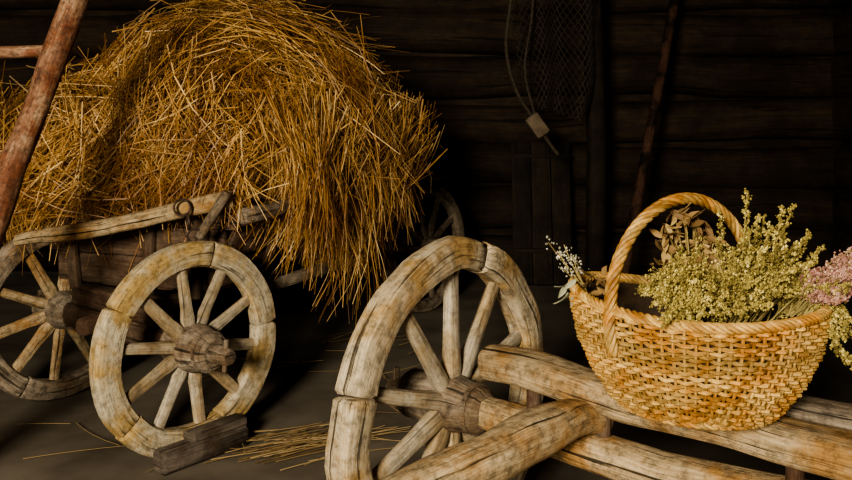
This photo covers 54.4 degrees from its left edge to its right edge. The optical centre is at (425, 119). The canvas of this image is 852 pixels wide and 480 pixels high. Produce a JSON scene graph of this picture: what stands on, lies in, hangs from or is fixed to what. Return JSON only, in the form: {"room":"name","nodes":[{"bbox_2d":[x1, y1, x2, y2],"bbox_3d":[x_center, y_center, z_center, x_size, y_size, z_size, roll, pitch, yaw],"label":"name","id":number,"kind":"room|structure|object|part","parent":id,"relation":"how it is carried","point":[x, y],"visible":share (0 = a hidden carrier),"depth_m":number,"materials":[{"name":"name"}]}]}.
{"room":"farm building","nodes":[
{"label":"farm building","id":0,"kind":"room"},
{"bbox_2d":[0,0,847,275],"bbox_3d":[-0.150,-0.386,7.597,8.737,3.642,0.350,0,0,0],"label":"wall","id":1,"kind":"structure","parent":0,"point":[747,102],"depth_m":7.46,"materials":[{"name":"brown wood"}]},
{"bbox_2d":[0,272,851,479],"bbox_3d":[-0.200,1.460,2.300,8.800,0.100,11.200,0,0,0],"label":"floor","id":2,"kind":"structure","parent":0,"point":[292,396],"depth_m":4.29,"materials":[{"name":"brown wood"}]},
{"bbox_2d":[0,0,88,243],"bbox_3d":[-1.700,-0.150,3.053,1.680,3.111,0.295,0,0,-18],"label":"ladder","id":3,"kind":"object","parent":2,"relation":"on","point":[55,55],"visible":1,"depth_m":3.02,"materials":[{"name":"brown wood"}]},
{"bbox_2d":[153,413,248,476],"bbox_3d":[-0.929,1.344,3.449,0.091,0.131,0.423,0,0,39],"label":"chock","id":4,"kind":"object","parent":2,"relation":"on","point":[204,442],"visible":1,"depth_m":3.41,"materials":[{"name":"brown wood"}]},
{"bbox_2d":[0,153,464,456],"bbox_3d":[-0.934,0.825,5.150,1.594,1.176,3.970,0,0,20],"label":"wagon","id":5,"kind":"object","parent":2,"relation":"on","point":[122,317],"visible":0.63,"depth_m":3.73,"materials":[{"name":"brown wood"}]},
{"bbox_2d":[0,0,447,325],"bbox_3d":[-1.256,0.146,4.780,3.768,2.016,2.821,0,0,-38],"label":"pile","id":6,"kind":"object","parent":5,"relation":"on","point":[242,104],"visible":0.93,"depth_m":3.99,"materials":[{"name":"plant"}]},
{"bbox_2d":[23,331,548,472],"bbox_3d":[-0.440,1.393,4.007,2.401,0.030,2.942,0,0,30],"label":"straw","id":7,"kind":"object","parent":2,"relation":"on","point":[313,436],"visible":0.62,"depth_m":3.57,"materials":[{"name":"yellow plant"}]},
{"bbox_2d":[511,142,572,284],"bbox_3d":[0.995,0.790,7.100,0.511,1.206,0.232,0,0,0],"label":"wooden door","id":8,"kind":"structure","parent":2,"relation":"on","point":[527,231],"depth_m":7.09,"materials":[{"name":"brown wood"}]},
{"bbox_2d":[328,235,851,479],"bbox_3d":[0.575,0.890,2.105,1.728,1.042,1.658,0,0,17],"label":"wooden cart","id":9,"kind":"object","parent":2,"relation":"on","point":[470,432],"visible":0.94,"depth_m":2.27,"materials":[{"name":"brown wood"}]},
{"bbox_2d":[568,192,832,431],"bbox_3d":[0.669,0.454,2.071,0.601,0.537,0.514,0,0,0],"label":"wicker basket","id":10,"kind":"object","parent":9,"relation":"on","point":[704,375],"visible":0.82,"depth_m":1.90,"materials":[{"name":"beige wicker"}]},
{"bbox_2d":[545,236,607,305],"bbox_3d":[0.404,0.393,2.160,0.177,0.172,0.116,0,0,0],"label":"flower sprig","id":11,"kind":"object","parent":10,"relation":"in","point":[602,281],"visible":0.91,"depth_m":2.15,"materials":[{"name":"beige plant"}]},
{"bbox_3d":[0.654,0.375,2.085,0.542,0.385,0.033,0,0,-30],"label":"handle","id":12,"kind":"part","parent":10,"relation":"part of","materials":[{"name":"wicker"}]},
{"bbox_2d":[648,202,729,271],"bbox_3d":[0.670,0.343,2.108,0.208,0.277,0.126,0,0,0],"label":"dried leaves","id":13,"kind":"object","parent":10,"relation":"in","point":[707,250],"visible":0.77,"depth_m":2.09,"materials":[{"name":"brown plant"}]},
{"bbox_2d":[634,188,851,370],"bbox_3d":[0.762,0.382,1.996,0.524,0.430,0.339,0,0,-2],"label":"herbs","id":14,"kind":"object","parent":10,"relation":"in","point":[755,278],"visible":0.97,"depth_m":1.93,"materials":[{"name":"green plant"}]},
{"bbox_2d":[783,246,851,317],"bbox_3d":[0.983,0.372,1.944,0.268,0.179,0.178,0,0,4],"label":"heather","id":15,"kind":"object","parent":10,"relation":"in","point":[842,270],"visible":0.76,"depth_m":1.92,"materials":[{"name":"pink plant"}]},
{"bbox_2d":[580,0,608,271],"bbox_3d":[1.363,-0.203,6.694,0.227,3.196,0.168,0,0,0],"label":"wooden post","id":16,"kind":"object","parent":2,"relation":"on","point":[596,113],"visible":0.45,"depth_m":6.63,"materials":[{"name":"brown wood"}]},
{"bbox_2d":[622,0,679,282],"bbox_3d":[1.830,-0.100,6.623,0.086,3.006,1.405,0,0,39],"label":"leaning pole","id":17,"kind":"object","parent":2,"relation":"on","point":[646,153],"visible":0.66,"depth_m":6.56,"materials":[{"name":"brown wood"}]},
{"bbox_2d":[830,0,851,263],"bbox_3d":[3.800,-0.388,2.401,0.348,3.669,10.844,0,0,0],"label":"wall","id":18,"kind":"structure","parent":0,"point":[841,33],"depth_m":7.31,"materials":[{"name":"brown wood"}]},
{"bbox_3d":[-0.200,-2.050,2.300,8.800,0.120,11.200,0,0,0],"label":"ceiling","id":19,"kind":"structure","parent":0,"visible":0},
{"bbox_3d":[-0.204,-1.848,3.902,7.611,0.264,5.663,0,0,0],"label":"trim","id":20,"kind":"structure","parent":19,"relation":"attached to","visible":0},
{"bbox_2d":[504,0,558,154],"bbox_3d":[0.793,-0.762,6.176,0.411,2.057,0.073,0,0,0],"label":"rope","id":21,"kind":"object","parent":20,"relation":"hanging from","point":[535,122],"visible":1,"depth_m":6.19,"materials":[{"name":"beige fabric"}]},
{"bbox_2d":[510,0,593,121],"bbox_3d":[0.984,-0.915,6.450,0.652,1.855,0.246,0,0,0],"label":"fishing net","id":22,"kind":"object","parent":20,"relation":"hanging from","point":[553,52],"visible":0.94,"depth_m":6.42,"materials":[{"name":"black fabric"}]}
]}

